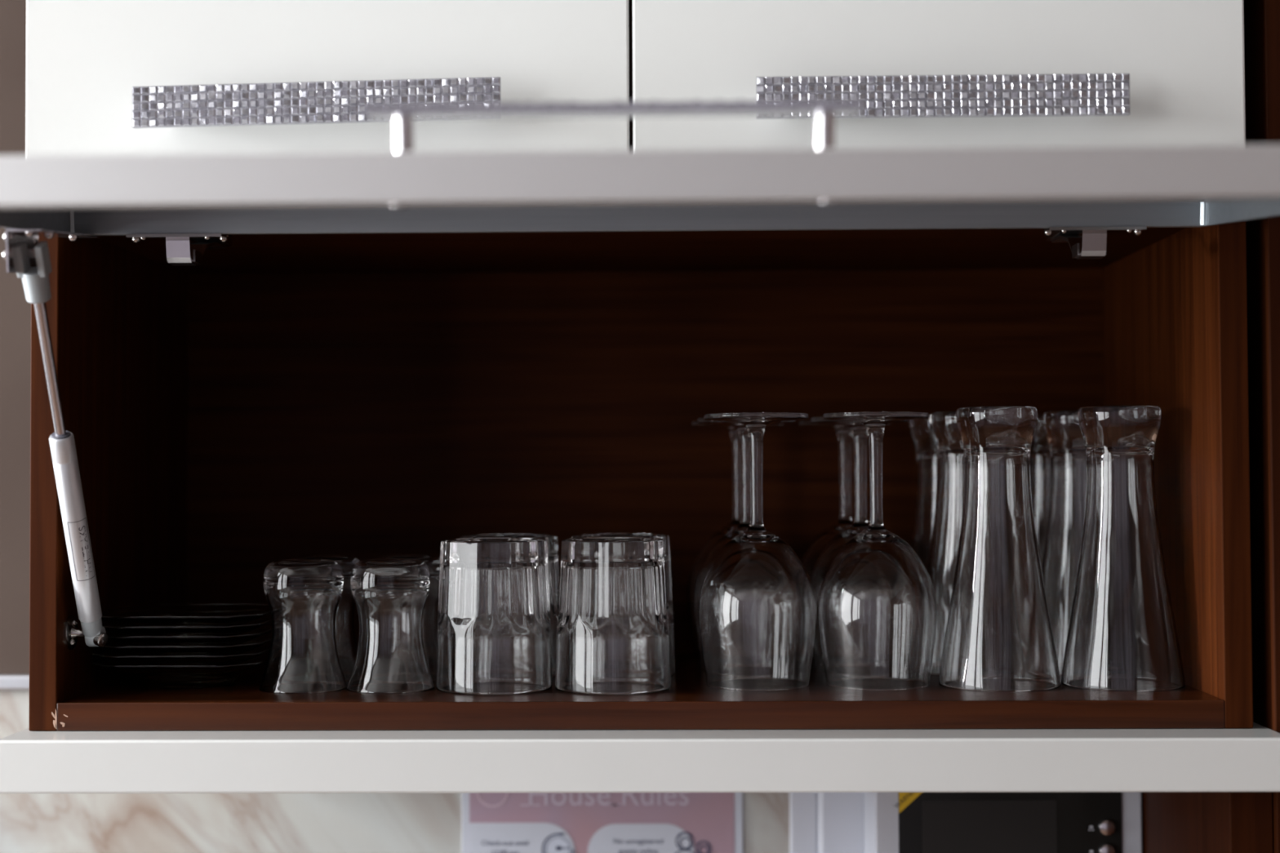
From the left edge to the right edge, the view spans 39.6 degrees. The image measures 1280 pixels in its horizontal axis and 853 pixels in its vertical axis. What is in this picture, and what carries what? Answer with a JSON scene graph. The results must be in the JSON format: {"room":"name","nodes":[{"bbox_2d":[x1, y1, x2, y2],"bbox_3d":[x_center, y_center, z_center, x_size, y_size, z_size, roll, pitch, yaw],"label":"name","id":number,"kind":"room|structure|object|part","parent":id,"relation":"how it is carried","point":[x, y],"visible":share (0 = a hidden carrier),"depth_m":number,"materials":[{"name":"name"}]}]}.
{"room":"kitchen","nodes":[
{"label":"kitchen","id":0,"kind":"room"},
{"bbox_2d":[0,0,31,675],"bbox_3d":[-0.294,0.360,1.534,4.200,2.600,0.100,0,-2,1],"label":"wall","id":1,"kind":"structure","parent":0,"point":[15,309],"depth_m":1.50,"materials":[{"name":"beige paint"}]},
{"bbox_2d":[0,675,29,689],"bbox_3d":[-1.391,0.219,1.505,1.990,0.012,0.009,0,-2,1],"label":"trim","id":2,"kind":"structure","parent":1,"relation":"attached to","point":[6,682],"depth_m":1.48,"materials":[{"name":"silver metal"}]},
{"bbox_2d":[0,689,789,852],"bbox_3d":[-0.998,0.498,1.492,2.773,0.550,0.004,0,-2,1],"label":"backsplash","id":3,"kind":"structure","parent":1,"relation":"attached to","point":[30,823],"depth_m":1.48,"materials":[{"name":"white stone"}]},
{"bbox_2d":[462,792,742,852],"bbox_3d":[-0.031,0.418,1.472,0.233,0.329,0.003,0,-2,1],"label":"poster","id":4,"kind":"object","parent":3,"relation":"attached to","point":[519,822],"visible":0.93,"depth_m":1.47,"materials":[{"name":"pink paper"}]},
{"bbox_3d":[-0.097,0.357,1.474,0.088,0.057,0.001,0,-2,1],"label":"speech panel","id":5,"kind":"part","parent":4,"relation":"part of","materials":[{"name":"grey paper"}]},
{"bbox_3d":[0.001,0.360,1.472,0.088,0.062,0.001,0,-2,1],"label":"speech panel","id":6,"kind":"part","parent":4,"relation":"part of","materials":[{"name":"grey paper"}]},
{"bbox_2d":[789,792,817,852],"bbox_3d":[0.135,0.474,1.462,0.022,0.464,0.013,0,-2,1],"label":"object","id":7,"kind":"object","parent":3,"relation":"attached to","point":[802,806],"visible":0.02,"depth_m":1.46,"materials":[{"name":"grey plastic"}]},
{"bbox_2d":[817,792,864,852],"bbox_3d":[0.166,0.435,1.458,0.040,0.382,0.022,0,-2,1],"label":"housing","id":8,"kind":"object","parent":3,"relation":"attached to","point":[840,815],"visible":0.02,"depth_m":1.45,"materials":[{"name":"grey plastic"}]},
{"bbox_2d":[863,791,1142,852],"bbox_3d":[0.284,0.368,1.412,0.204,0.229,0.112,0,-2,1],"label":"microwave","id":9,"kind":"object","parent":3,"relation":"attached to","point":[1108,822],"visible":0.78,"depth_m":1.36,"materials":[{"name":"black plastic"}]},
{"bbox_2d":[894,792,914,807],"bbox_3d":[0.205,0.283,1.364,0.021,0.018,0.001,0,-2,1],"label":"print","id":10,"kind":"object","parent":9,"relation":"attached to","point":[908,793],"depth_m":1.36},
{"bbox_2d":[25,0,1245,155],"bbox_3d":[-0.003,-0.498,1.313,0.800,0.696,0.359,0,-2,1],"label":"upper cabinet","id":11,"kind":"object","parent":1,"relation":"attached to","point":[104,77],"visible":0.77,"depth_m":1.15,"materials":[{"name":"white wood"}]},
{"bbox_3d":[-0.206,-0.206,1.143,0.235,0.030,0.027,0,-2,1],"label":"handle","id":12,"kind":"part","parent":11,"relation":"part of","materials":[{"name":"silver metal"}]},
{"bbox_3d":[-0.205,-0.499,1.174,0.395,0.692,0.020,0,-2,1],"label":"door","id":13,"kind":"part","parent":11,"relation":"part of","materials":[{"name":"beige laminate"}]},
{"bbox_3d":[0.191,-0.501,1.166,0.395,0.692,0.020,0,-2,1],"label":"door","id":14,"kind":"part","parent":11,"relation":"part of","materials":[{"name":"beige laminate"}]},
{"bbox_3d":[0.192,-0.209,1.135,0.235,0.026,0.027,0,-2,1],"label":"handle","id":15,"kind":"part","parent":11,"relation":"part of","materials":[{"name":"silver metal"}]},
{"bbox_2d":[0,98,1279,730],"bbox_3d":[-0.003,0.022,1.151,0.800,0.351,0.665,0,-2,1],"label":"upper cabinet","id":16,"kind":"object","parent":1,"relation":"attached to","point":[242,363],"visible":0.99,"depth_m":1.33,"materials":[{"name":"brown wood"}]},
{"bbox_2d":[15,241,51,303],"bbox_3d":[-0.370,-0.094,1.088,0.018,0.038,0.027,0,-2,1],"label":"socket","id":17,"kind":"object","parent":16,"relation":"attached to","point":[33,261],"depth_m":1.08,"materials":[{"name":"grey plastic"}]},
{"bbox_3d":[-0.369,-0.040,1.112,0.007,0.096,0.051,0,-2,1],"label":"piston rod","id":18,"kind":"part","parent":16,"relation":"part of","materials":[{"name":"silver metal"}]},
{"bbox_3d":[-0.375,0.139,1.196,0.016,0.024,0.024,0,-2,1],"label":"ball stud plate","id":19,"kind":"part","parent":16,"relation":"part of","materials":[{"name":"silver metal"}]},
{"bbox_2d":[80,617,106,646],"bbox_3d":[-0.367,0.136,1.191,0.014,0.024,0.020,0,-2,1],"label":"socket","id":20,"kind":"object","parent":16,"relation":"attached to","point":[92,630],"depth_m":1.19,"materials":[{"name":"grey plastic"}]},
{"bbox_3d":[-0.390,0.029,1.329,0.018,0.351,0.312,0,-2,1],"label":"panel","id":21,"kind":"part","parent":16,"relation":"part of","materials":[{"name":"brown wood"}]},
{"bbox_2d":[92,651,269,688],"bbox_3d":[-0.320,0.174,1.270,0.118,0.020,0.118,0,-2,2],"label":"saucer","id":22,"kind":"object","parent":16,"relation":"on","point":[166,677],"visible":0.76,"depth_m":1.23,"materials":[{"name":"clear"}]},
{"bbox_2d":[91,642,271,665],"bbox_3d":[-0.321,0.168,1.270,0.118,0.020,0.118,0,-2,0],"label":"saucer","id":23,"kind":"object","parent":22,"relation":"on","point":[238,659],"visible":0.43,"depth_m":1.22,"materials":[{"name":"clear glass"}]},
{"bbox_2d":[94,632,271,655],"bbox_3d":[-0.320,0.161,1.269,0.118,0.020,0.118,0,-2,1],"label":"saucer","id":24,"kind":"object","parent":23,"relation":"on","point":[255,643],"visible":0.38,"depth_m":1.22,"materials":[{"name":"clear glass"}]},
{"bbox_2d":[106,622,271,646],"bbox_3d":[-0.320,0.154,1.269,0.118,0.020,0.118,0,-2,2],"label":"saucer","id":25,"kind":"object","parent":24,"relation":"on","point":[131,641],"visible":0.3,"depth_m":1.22,"materials":[{"name":"clear glass"}]},
{"bbox_2d":[102,614,271,635],"bbox_3d":[-0.321,0.147,1.269,0.118,0.020,0.118,0,-2,0],"label":"saucer","id":26,"kind":"object","parent":25,"relation":"on","point":[109,627],"visible":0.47,"depth_m":1.22,"materials":[{"name":"clear glass"}]},
{"bbox_2d":[101,604,271,626],"bbox_3d":[-0.320,0.141,1.270,0.118,0.020,0.118,0,-2,1],"label":"saucer","id":27,"kind":"object","parent":26,"relation":"on","point":[158,615],"visible":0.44,"depth_m":1.29,"materials":[{"name":"clear"}]},
{"bbox_3d":[-0.302,-0.118,1.212,0.019,0.024,0.097,0,-2,1],"label":"hinge arm","id":28,"kind":"part","parent":16,"relation":"part of","materials":[{"name":"silver metal"}]},
{"bbox_3d":[-0.301,-0.132,1.241,0.034,0.006,0.050,0,-2,1],"label":"mounting plate","id":29,"kind":"part","parent":16,"relation":"part of","materials":[{"name":"silver metal"}]},
{"bbox_2d":[258,559,346,693],"bbox_3d":[-0.235,0.138,1.243,0.063,0.090,0.063,-1,-2,15],"label":"tea glass","id":30,"kind":"object","parent":16,"relation":"on","point":[303,596],"visible":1,"depth_m":1.22,"materials":[{"name":"clear glass"}]},
{"bbox_2d":[292,555,359,681],"bbox_3d":[-0.232,0.140,1.307,0.061,0.090,0.061,-2,-2,41],"label":"tea glass","id":31,"kind":"object","parent":16,"relation":"on","point":[345,637],"visible":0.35,"depth_m":1.29,"materials":[{"name":"clear glass"}]},
{"bbox_2d":[346,558,434,693],"bbox_3d":[-0.174,0.138,1.241,0.061,0.090,0.061,1,-2,-43],"label":"tea glass","id":32,"kind":"object","parent":16,"relation":"on","point":[390,595],"visible":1,"depth_m":1.22,"materials":[{"name":"clear glass"}]},
{"bbox_2d":[377,554,439,681],"bbox_3d":[-0.170,0.140,1.305,0.061,0.090,0.061,1,-2,-41],"label":"tea glass","id":33,"kind":"object","parent":16,"relation":"on","point":[429,619],"visible":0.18,"depth_m":1.29,"materials":[{"name":"clear glass"}]},
{"bbox_2d":[435,537,552,695],"bbox_3d":[-0.102,0.131,1.240,0.081,0.104,0.081,-1,-2,18],"label":"tumbler","id":34,"kind":"object","parent":16,"relation":"on","point":[494,619],"visible":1,"depth_m":1.21,"materials":[{"name":"clear glass"}]},
{"bbox_2d":[460,533,559,677],"bbox_3d":[-0.098,0.133,1.324,0.081,0.104,0.081,0,-2,4],"label":"tumbler","id":35,"kind":"object","parent":16,"relation":"on","point":[552,540],"visible":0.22,"depth_m":1.31,"materials":[{"name":"clear glass"}]},
{"bbox_2d":[555,537,671,694],"bbox_3d":[-0.019,0.130,1.237,0.081,0.104,0.081,0,-2,1],"label":"tumbler","id":36,"kind":"object","parent":16,"relation":"on","point":[613,636],"visible":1,"depth_m":1.21,"materials":[{"name":"clear glass"}]},
{"bbox_3d":[-0.013,-0.143,0.852,0.235,0.027,0.026,0,-2,1],"label":"handle","id":37,"kind":"part","parent":16,"relation":"part of","materials":[{"name":"silver metal"}]},
{"bbox_2d":[571,533,675,675],"bbox_3d":[-0.014,0.132,1.322,0.081,0.104,0.081,0,-2,7],"label":"tumbler","id":38,"kind":"object","parent":16,"relation":"on","point":[669,609],"visible":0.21,"depth_m":1.31,"materials":[{"name":"clear glass"}]},
{"bbox_2d":[0,722,1279,793],"bbox_3d":[0.003,0.219,1.298,0.819,0.034,0.356,0,-2,1],"label":"shelf edge","id":39,"kind":"object","parent":16,"relation":"attached to","point":[1175,759],"visible":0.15,"depth_m":1.12,"materials":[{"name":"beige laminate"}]},
{"bbox_3d":[-0.007,-0.126,1.004,0.738,0.049,0.324,0,-2,1],"label":"frame","id":40,"kind":"part","parent":16,"relation":"part of","materials":[{"name":"metal"}]},
{"bbox_3d":[-0.010,-0.117,0.833,0.797,0.025,0.021,0,-2,1],"label":"rail","id":41,"kind":"part","parent":16,"relation":"part of","materials":[{"name":"white"}]},
{"bbox_3d":[0.001,0.193,1.317,0.763,0.018,0.312,0,-2,1],"label":"panel","id":42,"kind":"part","parent":16,"relation":"part of","materials":[{"name":"brown wood"}]},
{"bbox_3d":[-0.001,-0.141,1.326,0.763,0.015,0.312,0,-2,1],"label":"panel","id":43,"kind":"part","parent":16,"relation":"part of","materials":[{"name":"brown wood"}]},
{"bbox_3d":[0.003,0.031,1.480,0.800,0.351,0.006,0,-2,1],"label":"panel","id":44,"kind":"part","parent":16,"relation":"part of","materials":[{"name":"brown wood"}]},
{"bbox_2d":[686,421,784,661],"bbox_3d":[0.079,0.091,1.425,0.084,0.191,0.084,0,-2,-1],"label":"wine glass","id":45,"kind":"object","parent":16,"relation":"on","point":[736,468],"visible":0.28,"depth_m":1.42,"materials":[{"name":"clear glass"}]},
{"bbox_2d":[692,417,796,673],"bbox_3d":[0.081,0.089,1.340,0.084,0.191,0.084,-2,-2,41],"label":"wine glass","id":46,"kind":"object","parent":16,"relation":"on","point":[744,526],"visible":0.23,"depth_m":1.33,"materials":[{"name":"clear glass"}]},
{"bbox_2d":[697,412,817,690],"bbox_3d":[0.083,0.086,1.255,0.084,0.191,0.084,-1,-2,15],"label":"wine glass","id":47,"kind":"object","parent":16,"relation":"on","point":[757,611],"visible":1,"depth_m":1.22,"materials":[{"name":"clear glass"}]},
{"bbox_2d":[797,420,891,662],"bbox_3d":[0.165,0.091,1.423,0.084,0.191,0.084,0,-2,0],"label":"wine glass","id":48,"kind":"object","parent":16,"relation":"on","point":[844,433],"visible":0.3,"depth_m":1.42,"materials":[{"name":"clear glass"}]},
{"bbox_2d":[809,416,910,674],"bbox_3d":[0.166,0.088,1.338,0.086,0.191,0.086,1,-2,-41],"label":"wine glass","id":49,"kind":"object","parent":16,"relation":"on","point":[860,433],"visible":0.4,"depth_m":1.33,"materials":[{"name":"clear glass"}]},
{"bbox_2d":[817,411,937,690],"bbox_3d":[0.167,0.086,1.253,0.084,0.191,0.084,1,-2,-43],"label":"wine glass","id":50,"kind":"object","parent":16,"relation":"on","point":[877,610],"visible":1,"depth_m":1.22,"materials":[{"name":"clear glass"}]},
{"bbox_2d":[909,415,937,570],"bbox_3d":[0.245,0.088,1.422,0.084,0.194,0.084,1,-2,-43],"label":"beer glass","id":51,"kind":"object","parent":16,"relation":"on","point":[925,448],"visible":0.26,"depth_m":1.41,"materials":[{"name":"clear glass"}]},
{"bbox_2d":[927,411,964,675],"bbox_3d":[0.247,0.086,1.334,0.084,0.194,0.084,0,-2,-9],"label":"beer glass","id":52,"kind":"object","parent":16,"relation":"on","point":[945,433],"visible":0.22,"depth_m":1.32,"materials":[{"name":"clear glass"}]},
{"bbox_2d":[938,406,1061,692],"bbox_3d":[0.251,0.084,1.247,0.084,0.194,0.084,1,-2,-31],"label":"beer glass","id":53,"kind":"object","parent":16,"relation":"on","point":[999,637],"visible":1,"depth_m":1.22,"materials":[{"name":"clear glass"}]},
{"bbox_2d":[1030,414,1050,565],"bbox_3d":[0.330,0.088,1.420,0.084,0.194,0.084,-1,-2,21],"label":"beer glass","id":54,"kind":"object","parent":16,"relation":"on","point":[1040,460],"visible":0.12,"depth_m":1.40,"materials":[{"name":"clear glass"}]},
{"bbox_3d":[0.296,-0.135,1.229,0.034,0.006,0.050,0,-2,1],"label":"mounting plate","id":55,"kind":"part","parent":16,"relation":"part of","materials":[{"name":"silver metal"}]},
{"bbox_2d":[1041,410,1086,675],"bbox_3d":[0.332,0.086,1.333,0.084,0.194,0.084,-1,-2,19],"label":"beer glass","id":56,"kind":"object","parent":16,"relation":"on","point":[1063,433],"visible":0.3,"depth_m":1.31,"materials":[{"name":"clear glass"}]},
{"bbox_3d":[0.295,-0.121,1.200,0.019,0.024,0.097,0,-2,1],"label":"hinge arm","id":57,"kind":"part","parent":16,"relation":"part of","materials":[{"name":"silver metal"}]},
{"bbox_2d":[1061,405,1185,691],"bbox_3d":[0.337,0.083,1.245,0.084,0.194,0.084,-1,-2,11],"label":"beer glass","id":58,"kind":"object","parent":16,"relation":"on","point":[1122,635],"visible":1,"depth_m":1.22,"materials":[{"name":"clear glass"}]},
{"bbox_3d":[0.391,0.025,1.314,0.018,0.351,0.312,0,-2,1],"label":"panel","id":59,"kind":"part","parent":16,"relation":"part of","materials":[{"name":"brown wood"}]},
{"bbox_2d":[1141,0,1279,852],"bbox_3d":[0.491,-0.070,1.314,0.216,1.660,0.321,0,-2,1],"label":"cabinet","id":60,"kind":"object","parent":1,"relation":"attached to","point":[1173,822],"visible":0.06,"depth_m":1.17,"materials":[{"name":"brown wood"}]}
]}

